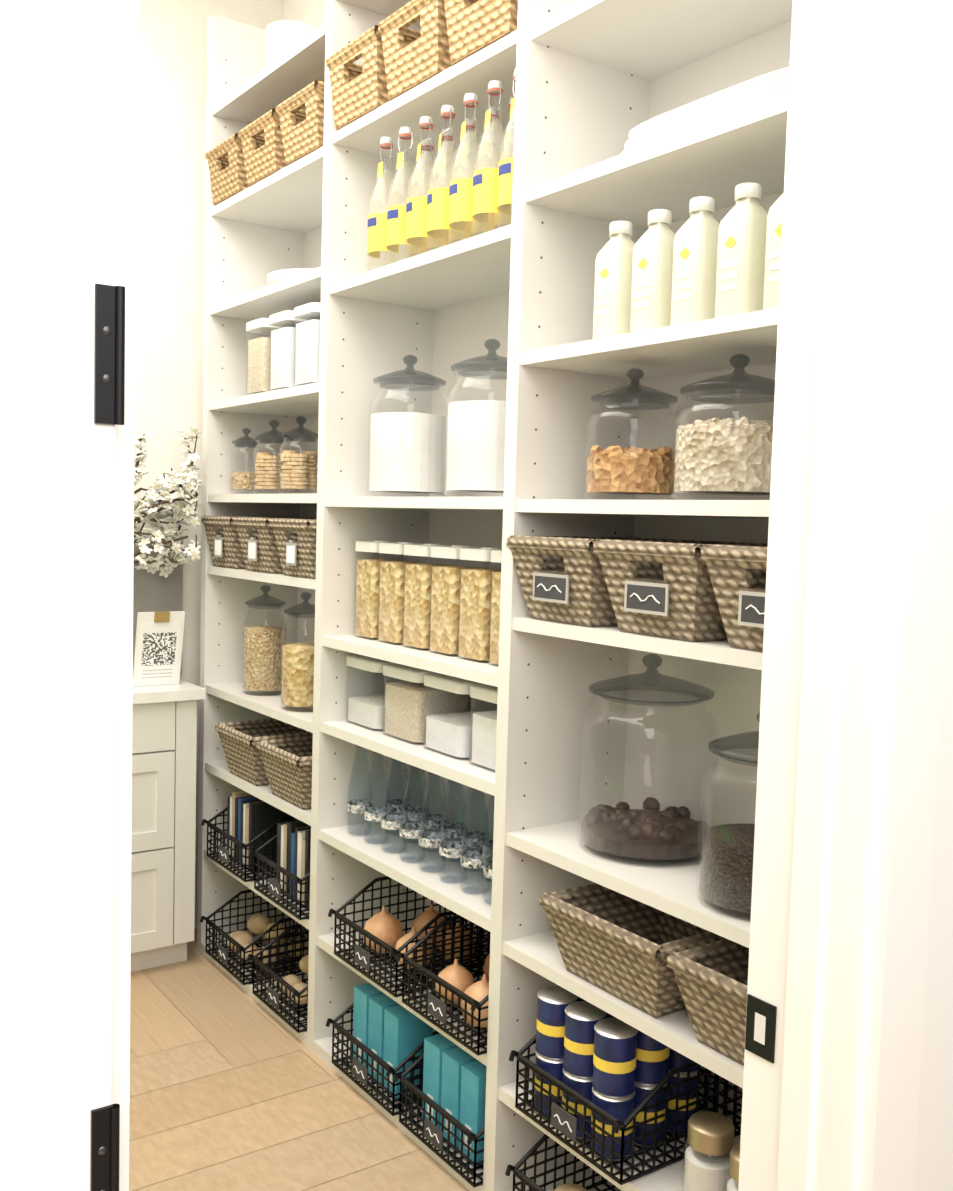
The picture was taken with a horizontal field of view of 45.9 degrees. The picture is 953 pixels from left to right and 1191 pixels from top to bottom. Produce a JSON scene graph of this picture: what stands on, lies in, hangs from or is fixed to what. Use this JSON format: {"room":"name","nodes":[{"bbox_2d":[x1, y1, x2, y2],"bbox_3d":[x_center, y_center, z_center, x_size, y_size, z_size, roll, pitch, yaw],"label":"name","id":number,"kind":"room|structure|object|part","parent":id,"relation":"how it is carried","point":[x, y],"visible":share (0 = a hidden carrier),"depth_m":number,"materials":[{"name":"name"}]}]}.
{"room":"pantry","nodes":[
{"label":"pantry","id":0,"kind":"room"},
{"bbox_2d":[133,0,283,928],"bbox_3d":[-1.305,-0.406,3.302,1.517,3.000,0.112,-1,5,-35],"label":"wall","id":1,"kind":"structure","parent":0,"point":[171,34],"depth_m":3.46,"materials":[{"name":"paint"}]},
{"bbox_3d":[-1.417,0.047,3.200,1.194,0.426,0.010,-1,5,-35],"label":"panel","id":2,"kind":"part","parent":1,"relation":"part of","materials":[{"name":"paint"}]},
{"bbox_2d":[129,929,468,1190],"bbox_3d":[-0.453,1.262,1.261,4.917,0.002,7.060,-1,5,-35],"label":"floor","id":3,"kind":"structure","parent":0,"point":[224,1096],"depth_m":2.56,"materials":[{"name":"brown wood"}]},
{"bbox_2d":[130,679,205,971],"bbox_3d":[-1.365,0.689,3.110,1.157,0.838,0.307,-1,5,-35],"label":"base cabinet","id":4,"kind":"object","parent":3,"relation":"on","point":[164,717],"visible":0.41,"depth_m":3.27,"materials":[{"name":"white paint"}]},
{"bbox_2d":[133,611,184,686],"bbox_3d":[-0.931,0.156,3.299,0.140,0.222,0.053,-1,5,-35],"label":"clipboard","id":5,"kind":"object","parent":4,"relation":"on","point":[159,635],"visible":0.98,"depth_m":3.30,"materials":[{"name":"white paper"}]},
{"bbox_2d":[133,425,203,577],"bbox_3d":[-1.070,-0.115,3.233,0.530,0.763,0.286,-1,5,-35],"label":"flowers","id":6,"kind":"object","parent":4,"relation":"on","point":[166,493],"visible":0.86,"depth_m":3.27,"materials":[{"name":"white plant"}]},
{"bbox_2d":[197,0,792,1190],"bbox_3d":[-0.027,-0.217,2.527,0.315,2.800,2.348,-1,5,-35],"label":"pantry shelving","id":7,"kind":"object","parent":3,"relation":"on","point":[588,717],"visible":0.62,"depth_m":2.26,"materials":[{"name":"white wood"}]},
{"bbox_2d":[205,132,247,204],"bbox_3d":[-0.603,-1.214,3.282,0.312,0.154,0.227,-1,5,-35],"label":"seagrass basket","id":8,"kind":"object","parent":7,"relation":"on","point":[226,164],"visible":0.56,"depth_m":3.18,"materials":[{"name":"beige wicker"}]},
{"bbox_2d":[231,472,260,489],"bbox_3d":[-0.680,-0.396,3.320,0.092,0.195,0.092,-1,5,-35],"label":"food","id":9,"kind":"object","parent":7,"relation":"in","point":[239,480],"visible":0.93,"depth_m":3.29,"materials":[{"name":"beige food"}]},
{"bbox_2d":[201,807,295,881],"bbox_3d":[-0.607,0.703,3.327,0.324,0.168,0.289,-1,5,-35],"label":"wire basket","id":10,"kind":"object","parent":7,"relation":"on","point":[224,855],"visible":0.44,"depth_m":3.22,"materials":[{"name":"black metal"}]},
{"bbox_2d":[227,790,297,869],"bbox_3d":[-0.627,0.679,3.326,0.160,0.197,0.175,-1,5,-35],"label":"books","id":11,"kind":"object","parent":10,"relation":"in","point":[248,816],"visible":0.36,"depth_m":3.25,"materials":[{"name":"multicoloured paper"}]},
{"bbox_2d":[200,889,308,984],"bbox_3d":[-0.615,0.997,3.347,0.324,0.168,0.289,-1,5,-35],"label":"wire basket","id":12,"kind":"object","parent":7,"relation":"on","point":[222,953],"visible":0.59,"depth_m":3.26,"materials":[{"name":"black metal"}]},
{"bbox_2d":[227,914,307,966],"bbox_3d":[-0.616,1.014,3.353,0.213,0.116,0.237,-1,5,-35],"label":"potatoes","id":13,"kind":"object","parent":12,"relation":"in","point":[258,924],"visible":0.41,"depth_m":3.33,"materials":[{"name":"beige food"}]},
{"bbox_2d":[201,516,312,568],"bbox_3d":[-0.633,-0.159,3.354,0.312,0.149,0.227,-1,5,-35],"label":"wicker basket","id":14,"kind":"object","parent":7,"relation":"on","point":[222,534],"visible":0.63,"depth_m":3.25,"materials":[{"name":"brown wicker"}]},
{"bbox_2d":[239,108,285,186],"bbox_3d":[-0.465,-1.196,3.085,0.312,0.154,0.227,-1,5,-35],"label":"seagrass basket","id":15,"kind":"object","parent":7,"relation":"on","point":[263,154],"visible":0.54,"depth_m":2.99,"materials":[{"name":"beige wicker"}]},
{"bbox_2d":[215,719,312,785],"bbox_3d":[-0.567,0.451,3.278,0.312,0.144,0.262,-1,5,-35],"label":"wicker basket","id":16,"kind":"object","parent":7,"relation":"on","point":[239,739],"visible":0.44,"depth_m":3.21,"materials":[{"name":"brown wicker"}]},
{"bbox_2d":[243,626,285,690],"bbox_3d":[-0.615,0.126,3.267,0.128,0.315,0.128,-1,5,-35],"label":"oats","id":17,"kind":"object","parent":7,"relation":"in","point":[262,652],"visible":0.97,"depth_m":3.22,"materials":[{"name":"beige food"}]},
{"bbox_2d":[246,318,283,393],"bbox_3d":[-0.548,-0.658,3.132,0.163,0.203,0.122,-1,5,-35],"label":"food container","id":18,"kind":"object","parent":7,"relation":"in","point":[259,349],"visible":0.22,"depth_m":3.07,"materials":[{"name":"beige food"}]},
{"bbox_2d":[233,517,306,572],"bbox_3d":[-0.494,-0.141,3.157,0.312,0.149,0.227,-1,5,-35],"label":"wicker basket","id":19,"kind":"object","parent":7,"relation":"on","point":[257,539],"visible":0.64,"depth_m":3.06,"materials":[{"name":"brown wicker"}]},
{"bbox_2d":[255,452,288,489],"bbox_3d":[-0.575,-0.392,3.186,0.116,0.210,0.116,-1,5,-35],"label":"cookies","id":20,"kind":"object","parent":7,"relation":"on","point":[268,467],"visible":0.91,"depth_m":3.15,"materials":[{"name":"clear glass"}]},
{"bbox_2d":[247,924,308,1032],"bbox_3d":[-0.417,1.022,3.066,0.324,0.168,0.289,-1,5,-35],"label":"wire basket","id":21,"kind":"object","parent":7,"relation":"on","point":[272,996],"visible":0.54,"depth_m":3.03,"materials":[{"name":"black metal"}]},
{"bbox_2d":[280,955,308,1004],"bbox_3d":[-0.419,1.038,3.065,0.208,0.117,0.228,-1,5,-35],"label":"potatoes","id":22,"kind":"object","parent":21,"relation":"in","point":[294,981],"visible":0.2,"depth_m":3.05,"materials":[{"name":"beige food"}]},
{"bbox_2d":[248,835,309,919],"bbox_3d":[-0.409,0.728,3.045,0.324,0.168,0.289,-1,5,-35],"label":"wire basket","id":23,"kind":"object","parent":7,"relation":"on","point":[275,889],"visible":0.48,"depth_m":2.96,"materials":[{"name":"black metal"}]},
{"bbox_2d":[276,820,310,906],"bbox_3d":[-0.426,0.704,3.039,0.160,0.198,0.187,-1,5,-35],"label":"books","id":24,"kind":"object","parent":23,"relation":"in","point":[293,837],"visible":0.29,"depth_m":2.98,"materials":[{"name":"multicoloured paper"}]},
{"bbox_2d":[256,736,312,809],"bbox_3d":[-0.401,0.472,3.041,0.312,0.144,0.262,-1,5,-35],"label":"wicker basket","id":25,"kind":"object","parent":7,"relation":"on","point":[287,762],"visible":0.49,"depth_m":2.96,"materials":[{"name":"brown wicker"}]},
{"bbox_2d":[269,310,307,389],"bbox_3d":[-0.462,-0.647,3.010,0.163,0.203,0.122,-1,5,-35],"label":"food container","id":26,"kind":"object","parent":7,"relation":"in","point":[283,340],"visible":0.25,"depth_m":2.94,"materials":[{"name":"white plastic"}]},
{"bbox_2d":[267,269,311,285],"bbox_3d":[-0.440,-0.846,3.069,0.260,0.034,0.260,-1,5,-35],"label":"plates","id":27,"kind":"object","parent":7,"relation":"on","point":[279,275],"visible":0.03,"depth_m":2.96,"materials":[{"name":"white ceramic"}]},
{"bbox_2d":[265,20,316,64],"bbox_3d":[-0.501,-1.473,3.069,0.150,0.128,0.150,-1,5,-35],"label":"bowls","id":28,"kind":"object","parent":7,"relation":"on","point":[281,36],"visible":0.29,"depth_m":3.00,"materials":[{"name":"white ceramic"}]},
{"bbox_2d":[270,518,316,578],"bbox_3d":[-0.356,-0.124,2.960,0.312,0.149,0.227,-1,5,-35],"label":"wicker basket","id":29,"kind":"object","parent":7,"relation":"on","point":[295,538],"visible":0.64,"depth_m":2.86,"materials":[{"name":"brown wicker"}]},
{"bbox_2d":[281,643,313,706],"bbox_3d":[-0.461,0.147,3.022,0.128,0.315,0.128,-1,5,-35],"label":"pasta","id":30,"kind":"object","parent":7,"relation":"in","point":[297,690],"visible":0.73,"depth_m":2.97,"materials":[{"name":"yellow food"}]},
{"bbox_2d":[280,450,317,489],"bbox_3d":[-0.477,-0.380,3.047,0.116,0.210,0.116,-1,5,-35],"label":"cookies","id":31,"kind":"object","parent":7,"relation":"on","point":[298,470],"visible":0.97,"depth_m":3.01,"materials":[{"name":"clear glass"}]},
{"bbox_2d":[276,80,324,165],"bbox_3d":[-0.326,-1.179,2.888,0.312,0.154,0.227,-1,5,-35],"label":"seagrass basket","id":32,"kind":"object","parent":7,"relation":"on","point":[302,131],"visible":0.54,"depth_m":2.79,"materials":[{"name":"beige wicker"}]},
{"bbox_2d":[294,302,320,385],"bbox_3d":[-0.376,-0.636,2.888,0.163,0.203,0.122,-1,5,-35],"label":"food container","id":33,"kind":"object","parent":7,"relation":"in","point":[307,364],"visible":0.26,"depth_m":2.83,"materials":[{"name":"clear plastic"}]},
{"bbox_2d":[326,25,390,129],"bbox_3d":[-0.165,-1.184,2.658,0.312,0.169,0.242,-1,5,-35],"label":"seagrass basket","id":34,"kind":"object","parent":7,"relation":"on","point":[357,90],"visible":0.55,"depth_m":2.56,"materials":[{"name":"beige wicker"}]},
{"bbox_2d":[346,654,392,728],"bbox_3d":[-0.218,0.233,2.781,0.168,0.168,0.168,-1,5,-35],"label":"food container","id":35,"kind":"object","parent":7,"relation":"in","point":[368,711],"visible":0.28,"depth_m":2.72,"materials":[{"name":"clear plastic"}]},
{"bbox_2d":[355,540,399,637],"bbox_3d":[-0.236,-0.016,2.765,0.102,0.238,0.102,-1,5,-35],"label":"container","id":36,"kind":"object","parent":7,"relation":"on","point":[368,570],"visible":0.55,"depth_m":2.72,"materials":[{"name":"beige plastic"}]},
{"bbox_2d":[326,1003,439,1115],"bbox_3d":[-0.148,1.056,2.682,0.324,0.168,0.294,-1,5,-35],"label":"wire basket","id":37,"kind":"object","parent":7,"relation":"on","point":[360,1072],"visible":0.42,"depth_m":2.58,"materials":[{"name":"black metal"}]},
{"bbox_2d":[353,983,432,1097],"bbox_3d":[-0.199,1.039,2.651,0.096,0.185,0.206,-1,5,-35],"label":"cartons","id":38,"kind":"object","parent":37,"relation":"in","point":[388,1029],"visible":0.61,"depth_m":2.59,"materials":[{"name":"teal cardboard"}]},
{"bbox_2d":[367,136,398,257],"bbox_3d":[-0.209,-0.893,2.571,0.078,0.308,0.078,-2,5,-41],"label":"bottle","id":39,"kind":"object","parent":7,"relation":"in","point":[376,236],"visible":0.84,"depth_m":2.55,"materials":[{"name":"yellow glass"}]},
{"bbox_2d":[379,542,421,642],"bbox_3d":[-0.170,-0.007,2.672,0.102,0.238,0.102,-1,5,-35],"label":"container","id":40,"kind":"object","parent":7,"relation":"on","point":[392,573],"visible":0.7,"depth_m":2.63,"materials":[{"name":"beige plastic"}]},
{"bbox_2d":[386,126,419,250],"bbox_3d":[-0.161,-0.887,2.502,0.078,0.308,0.078,5,5,40],"label":"bottle","id":41,"kind":"object","parent":7,"relation":"in","point":[396,214],"visible":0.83,"depth_m":2.48,"materials":[{"name":"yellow glass"}]},
{"bbox_2d":[369,412,446,492],"bbox_3d":[-0.160,-0.399,2.656,0.190,0.335,0.190,-1,5,-35],"label":"flour","id":42,"kind":"object","parent":7,"relation":"on","point":[408,449],"visible":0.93,"depth_m":2.58,"materials":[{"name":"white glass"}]},
{"bbox_2d":[328,876,490,996],"bbox_3d":[-0.140,0.786,2.663,0.324,0.168,0.294,-1,5,-35],"label":"wire basket","id":43,"kind":"object","parent":7,"relation":"on","point":[361,955],"visible":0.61,"depth_m":2.60,"materials":[{"name":"black metal"}]},
{"bbox_2d":[363,904,474,968],"bbox_3d":[-0.139,0.803,2.670,0.212,0.116,0.234,-1,5,-35],"label":"onions","id":44,"kind":"object","parent":43,"relation":"in","point":[383,925],"visible":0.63,"depth_m":2.66,"materials":[{"name":"food"}]},
{"bbox_2d":[378,0,452,99],"bbox_3d":[-0.024,-1.167,2.456,0.312,0.169,0.242,-1,5,-35],"label":"seagrass basket","id":45,"kind":"object","parent":7,"relation":"on","point":[411,57],"visible":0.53,"depth_m":2.37,"materials":[{"name":"beige wicker"}]},
{"bbox_2d":[347,799,492,878],"bbox_3d":[-0.073,0.492,2.543,0.147,0.234,0.686,-1,5,-35],"label":"water bottles","id":46,"kind":"object","parent":7,"relation":"on","point":[475,859],"visible":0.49,"depth_m":2.56,"materials":[{"name":"glass"}]},
{"bbox_2d":[406,116,435,244],"bbox_3d":[-0.113,-0.881,2.434,0.078,0.308,0.078,0,4,-26],"label":"bottle","id":47,"kind":"object","parent":7,"relation":"in","point":[416,207],"visible":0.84,"depth_m":2.41,"materials":[{"name":"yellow glass"}]},
{"bbox_2d":[408,139,433,257],"bbox_3d":[-0.117,-0.891,2.579,0.078,0.308,0.078,0,4,-25],"label":"bottle","id":48,"kind":"object","parent":7,"relation":"in","point":[413,250],"visible":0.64,"depth_m":2.56,"materials":[{"name":"clear glass"}]},
{"bbox_2d":[383,663,469,742],"bbox_3d":[-0.114,0.246,2.634,0.168,0.168,0.168,-1,5,-35],"label":"food container","id":49,"kind":"object","parent":7,"relation":"in","point":[408,703],"visible":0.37,"depth_m":2.57,"materials":[{"name":"beige food"}]},
{"bbox_2d":[403,544,454,648],"bbox_3d":[-0.105,0.001,2.579,0.102,0.238,0.102,-1,5,-35],"label":"container","id":50,"kind":"object","parent":7,"relation":"on","point":[418,577],"visible":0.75,"depth_m":2.54,"materials":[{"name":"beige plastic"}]},
{"bbox_2d":[393,1054,484,1187],"bbox_3d":[0.033,1.078,2.425,0.324,0.168,0.294,-1,5,-35],"label":"wire basket","id":51,"kind":"object","parent":7,"relation":"on","point":[431,1132],"visible":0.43,"depth_m":2.34,"materials":[{"name":"black metal"}]},
{"bbox_2d":[422,1034,486,1164],"bbox_3d":[-0.019,1.061,2.393,0.096,0.185,0.206,-1,5,-35],"label":"cartons","id":52,"kind":"object","parent":51,"relation":"in","point":[453,1078],"visible":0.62,"depth_m":2.35,"materials":[{"name":"teal cardboard"}]},
{"bbox_2d":[426,105,456,237],"bbox_3d":[-0.064,-0.875,2.365,0.078,0.308,0.078,0,4,-19],"label":"bottle","id":53,"kind":"object","parent":7,"relation":"in","point":[438,199],"visible":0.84,"depth_m":2.34,"materials":[{"name":"clear glass"}]},
{"bbox_2d":[396,915,489,1055],"bbox_3d":[0.040,0.809,2.406,0.324,0.168,0.294,-1,5,-35],"label":"wire basket","id":54,"kind":"object","parent":7,"relation":"on","point":[434,1006],"visible":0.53,"depth_m":2.38,"materials":[{"name":"black metal"}]},
{"bbox_2d":[435,954,489,1027],"bbox_3d":[0.043,0.826,2.407,0.242,0.115,0.246,-1,5,-35],"label":"onions","id":55,"kind":"object","parent":54,"relation":"in","point":[455,974],"visible":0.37,"depth_m":2.38,"materials":[{"name":"food"}]},
{"bbox_2d":[428,129,460,250],"bbox_3d":[-0.068,-0.885,2.510,0.078,0.308,0.078,5,5,45],"label":"bottle","id":56,"kind":"object","parent":7,"relation":"in","point":[433,243],"visible":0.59,"depth_m":2.49,"materials":[{"name":"clear glass"}]},
{"bbox_2d":[424,673,482,757],"bbox_3d":[-0.011,0.259,2.487,0.168,0.168,0.168,-1,5,-35],"label":"food container","id":57,"kind":"object","parent":7,"relation":"in","point":[449,733],"visible":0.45,"depth_m":2.43,"materials":[{"name":"clear plastic"}]},
{"bbox_2d":[430,545,483,653],"bbox_3d":[-0.040,0.009,2.486,0.102,0.238,0.102,-1,5,-35],"label":"container","id":58,"kind":"object","parent":7,"relation":"on","point":[446,580],"visible":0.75,"depth_m":2.44,"materials":[{"name":"beige food"}]},
{"bbox_2d":[448,118,475,243],"bbox_3d":[-0.020,-0.879,2.441,0.078,0.308,0.078,-2,5,-43],"label":"bottle","id":59,"kind":"object","parent":7,"relation":"in","point":[454,236],"visible":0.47,"depth_m":2.42,"materials":[{"name":"clear glass"}]},
{"bbox_2d":[449,93,482,230],"bbox_3d":[-0.016,-0.869,2.296,0.078,0.308,0.078,-1,4,-29],"label":"bottle","id":60,"kind":"object","parent":7,"relation":"in","point":[461,189],"visible":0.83,"depth_m":2.27,"materials":[{"name":"clear glass"}]},
{"bbox_2d":[446,400,505,492],"bbox_3d":[0.029,-0.375,2.386,0.190,0.335,0.190,-1,5,-35],"label":"flour","id":61,"kind":"object","parent":7,"relation":"on","point":[476,428],"visible":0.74,"depth_m":2.31,"materials":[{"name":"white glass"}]},
{"bbox_2d":[459,547,501,660],"bbox_3d":[0.026,0.017,2.393,0.102,0.238,0.102,-1,5,-35],"label":"container","id":62,"kind":"object","parent":7,"relation":"on","point":[476,584],"visible":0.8,"depth_m":2.35,"materials":[{"name":"beige food"}]},
{"bbox_2d":[444,0,517,64],"bbox_3d":[0.118,-1.149,2.255,0.312,0.169,0.242,-1,5,-35],"label":"seagrass basket","id":63,"kind":"object","parent":7,"relation":"on","point":[472,25],"visible":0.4,"depth_m":2.19,"materials":[{"name":"beige wicker"}]},
{"bbox_2d":[470,684,497,769],"bbox_3d":[0.092,0.272,2.341,0.168,0.168,0.168,-1,5,-35],"label":"food container","id":64,"kind":"object","parent":7,"relation":"in","point":[484,729],"visible":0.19,"depth_m":2.31,"materials":[{"name":"clear plastic"}]},
{"bbox_2d":[470,107,498,236],"bbox_3d":[0.028,-0.873,2.372,0.078,0.308,0.078,-1,5,-35],"label":"bottle","id":65,"kind":"object","parent":7,"relation":"in","point":[477,228],"visible":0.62,"depth_m":2.35,"materials":[{"name":"clear glass"}]},
{"bbox_2d":[472,80,507,221],"bbox_3d":[0.033,-0.863,2.227,0.078,0.308,0.078,-1,5,-32],"label":"bottle","id":66,"kind":"object","parent":7,"relation":"in","point":[485,180],"visible":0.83,"depth_m":2.20,"materials":[{"name":"clear glass"}]},
{"bbox_2d":[490,550,501,663],"bbox_3d":[0.091,0.025,2.300,0.102,0.238,0.102,-1,5,-35],"label":"container","id":67,"kind":"object","parent":7,"relation":"on","point":[496,555],"visible":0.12,"depth_m":2.29,"materials":[{"name":"beige food"}]},
{"bbox_2d":[494,96,514,228],"bbox_3d":[0.077,-0.867,2.303,0.078,0.308,0.078,0,4,-25],"label":"bottle","id":68,"kind":"object","parent":7,"relation":"in","point":[500,219],"visible":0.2,"depth_m":2.29,"materials":[{"name":"clear glass"}]},
{"bbox_2d":[497,68,515,212],"bbox_3d":[0.081,-0.857,2.158,0.078,0.308,0.078,-2,5,-41],"label":"bottle","id":69,"kind":"object","parent":7,"relation":"in","point":[505,166],"visible":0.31,"depth_m":2.14,"materials":[{"name":"clear glass"}]},
{"bbox_2d":[505,1134,615,1190],"bbox_3d":[0.271,1.108,2.086,0.324,0.168,0.299,-1,5,-35],"label":"wire basket","id":70,"kind":"object","parent":7,"relation":"on","point":[525,1180],"visible":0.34,"depth_m":2.16,"materials":[{"name":"black metal"}]},
{"bbox_2d":[554,1183,586,1190],"bbox_3d":[0.267,1.149,2.077,0.195,0.068,0.264,-1,5,-35],"label":"potatoes","id":71,"kind":"object","parent":70,"relation":"in","point":[568,1186],"visible":0.87,"depth_m":2.13,"materials":[{"name":"beige food"}]},
{"bbox_2d":[506,535,698,626],"bbox_3d":[0.249,-0.030,2.099,0.312,0.154,0.247,-1,5,-35],"label":"wicker basket","id":72,"kind":"object","parent":7,"relation":"on","point":[562,580],"visible":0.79,"depth_m":2.00,"materials":[{"name":"brown wicker"}]},
{"bbox_2d":[593,221,634,338],"bbox_3d":[0.248,-0.543,1.956,0.069,0.204,0.068,-1,5,-35],"label":"bottle","id":73,"kind":"object","parent":7,"relation":"in","point":[613,262],"visible":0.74,"depth_m":1.93,"materials":[{"name":"white plastic"}]},
{"bbox_2d":[509,1035,742,1184],"bbox_3d":[0.277,0.886,2.071,0.324,0.168,0.299,-1,5,-35],"label":"wire basket","id":74,"kind":"object","parent":7,"relation":"on","point":[561,1120],"visible":0.56,"depth_m":1.96,"materials":[{"name":"black metal"}]},
{"bbox_2d":[534,986,700,1160],"bbox_3d":[0.258,0.851,2.067,0.235,0.221,0.236,-1,5,-35],"label":"cans","id":75,"kind":"object","parent":74,"relation":"in","point":[613,1064],"visible":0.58,"depth_m":1.98,"materials":[{"name":"blue metal"}]},
{"bbox_2d":[586,445,675,494],"bbox_3d":[0.281,-0.289,2.020,0.170,0.237,0.170,-1,5,-35],"label":"glass jar","id":76,"kind":"object","parent":7,"relation":"in","point":[614,469],"visible":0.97,"depth_m":1.96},
{"bbox_2d":[539,883,725,1017],"bbox_3d":[0.326,0.618,2.008,0.312,0.139,0.312,-1,5,-35],"label":"wicker basket","id":77,"kind":"object","parent":7,"relation":"on","point":[619,944],"visible":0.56,"depth_m":1.95,"materials":[{"name":"brown wicker"}]},
{"bbox_2d":[581,797,709,858],"bbox_3d":[0.318,0.287,2.071,0.252,0.360,0.252,-1,5,-35],"label":"chocolate ball","id":78,"kind":"object","parent":7,"relation":"in","point":[649,832],"visible":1,"depth_m":2.02,"materials":[{"name":"brown food"}]},
{"bbox_2d":[630,209,675,332],"bbox_3d":[0.302,-0.536,1.878,0.069,0.204,0.068,-1,5,-35],"label":"bottle","id":79,"kind":"object","parent":7,"relation":"in","point":[652,265],"visible":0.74,"depth_m":1.85,"materials":[{"name":"white plastic"}]},
{"bbox_2d":[593,539,767,641],"bbox_3d":[0.391,-0.012,1.898,0.312,0.154,0.247,-1,5,-35],"label":"wicker basket","id":80,"kind":"object","parent":7,"relation":"on","point":[659,588],"visible":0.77,"depth_m":1.80,"materials":[{"name":"brown wicker"}]},
{"bbox_2d":[670,196,719,325],"bbox_3d":[0.357,-0.530,1.800,0.069,0.204,0.068,-1,5,-35],"label":"bottle","id":81,"kind":"object","parent":7,"relation":"in","point":[695,248],"visible":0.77,"depth_m":1.77,"materials":[{"name":"white plastic"}]},
{"bbox_2d":[621,67,788,153],"bbox_3d":[0.455,-0.750,1.820,0.270,0.051,0.460,-1,5,-35],"label":"platters","id":82,"kind":"object","parent":7,"relation":"on","point":[774,84],"visible":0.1,"depth_m":1.73,"materials":[{"name":"white ceramic"}]},
{"bbox_2d":[667,939,748,1065],"bbox_3d":[0.503,0.640,1.755,0.312,0.139,0.282,-1,5,-35],"label":"wicker basket","id":83,"kind":"object","parent":7,"relation":"on","point":[712,978],"visible":0.29,"depth_m":1.74,"materials":[{"name":"brown wicker"}]},
{"bbox_2d":[684,1111,733,1190],"bbox_3d":[0.379,0.923,1.827,0.084,0.137,0.084,-1,5,-35],"label":"spice jar","id":84,"kind":"object","parent":7,"relation":"on","point":[710,1138],"visible":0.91,"depth_m":1.80,"materials":[{"name":"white glass"}]},
{"bbox_2d":[674,416,772,494],"bbox_3d":[0.423,-0.272,1.827,0.206,0.238,0.206,-1,5,-35],"label":"food","id":85,"kind":"object","parent":7,"relation":"in","point":[729,455],"visible":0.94,"depth_m":1.75,"materials":[{"name":"beige food"}]},
{"bbox_2d":[700,823,754,912],"bbox_3d":[0.455,0.336,1.780,0.200,0.310,0.200,-1,5,-35],"label":"beans","id":86,"kind":"object","parent":7,"relation":"in","point":[727,850],"visible":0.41,"depth_m":1.74,"materials":[{"name":"food"}]},
{"bbox_2d":[727,1143,739,1190],"bbox_3d":[0.428,0.931,1.740,0.084,0.137,0.084,-1,5,-35],"label":"spice jar","id":87,"kind":"object","parent":7,"relation":"on","point":[732,1185],"visible":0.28,"depth_m":1.73,"materials":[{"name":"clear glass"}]},
{"bbox_2d":[701,544,767,651],"bbox_3d":[0.532,0.005,1.697,0.312,0.154,0.247,-1,5,-35],"label":"wicker basket","id":88,"kind":"object","parent":7,"relation":"on","point":[737,573],"visible":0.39,"depth_m":1.66,"materials":[{"name":"brown wicker"}]},
{"bbox_2d":[715,183,767,317],"bbox_3d":[0.412,-0.523,1.722,0.069,0.204,0.068,-1,5,-35],"label":"bottle","id":89,"kind":"object","parent":7,"relation":"in","point":[741,250],"visible":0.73,"depth_m":1.70,"materials":[{"name":"white plastic"}]},
{"bbox_2d":[763,193,783,309],"bbox_3d":[0.467,-0.516,1.644,0.069,0.204,0.068,-1,5,-35],"label":"bottle","id":90,"kind":"object","parent":7,"relation":"in","point":[775,214],"visible":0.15,"depth_m":1.64,"materials":[{"name":"white plastic"}]},
{"bbox_2d":[284,0,325,28],"bbox_3d":[0.151,-0.320,2.636,0.100,3.000,2.880,-1,5,-35],"label":"wall","id":91,"kind":"structure","parent":0,"point":[312,12],"depth_m":3.47,"materials":[{"name":"paint"}]},
{"bbox_2d":[914,517,952,1190],"bbox_3d":[-0.211,-0.198,0.702,2.917,3.000,0.120,-1,5,-35],"label":"wall","id":92,"kind":"structure","parent":0,"point":[934,1154],"depth_m":1.17,"materials":[{"name":"white paint"}]},
{"bbox_2d":[0,0,952,1190],"bbox_3d":[0.054,0.034,0.906,0.880,2.525,0.152,-1,5,-35],"label":"door","id":93,"kind":"structure","parent":92,"relation":"in","point":[861,505],"depth_m":1.05,"materials":[{"name":"white paint"}]},
{"bbox_2d":[90,1104,119,1190],"bbox_3d":[-0.214,0.332,0.648,0.016,0.075,0.006,-1,5,-35],"label":"door hinge","id":94,"kind":"object","parent":93,"relation":"attached to","point":[105,1121],"depth_m":0.65,"materials":[{"name":"black metal"}]},
{"bbox_2d":[94,283,124,424],"bbox_3d":[-0.201,-0.132,0.616,0.016,0.075,0.006,-1,5,-35],"label":"door hinge","id":95,"kind":"object","parent":93,"relation":"attached to","point":[109,354],"depth_m":0.62,"materials":[{"name":"black metal"}]},
{"bbox_2d":[745,994,776,1062],"bbox_3d":[0.299,0.455,1.182,0.003,0.060,0.038,-1,5,-35],"label":"strike plate","id":96,"kind":"object","parent":93,"relation":"attached to","point":[760,1035],"visible":1,"depth_m":1.18,"materials":[{"name":"black metal"}]}
]}

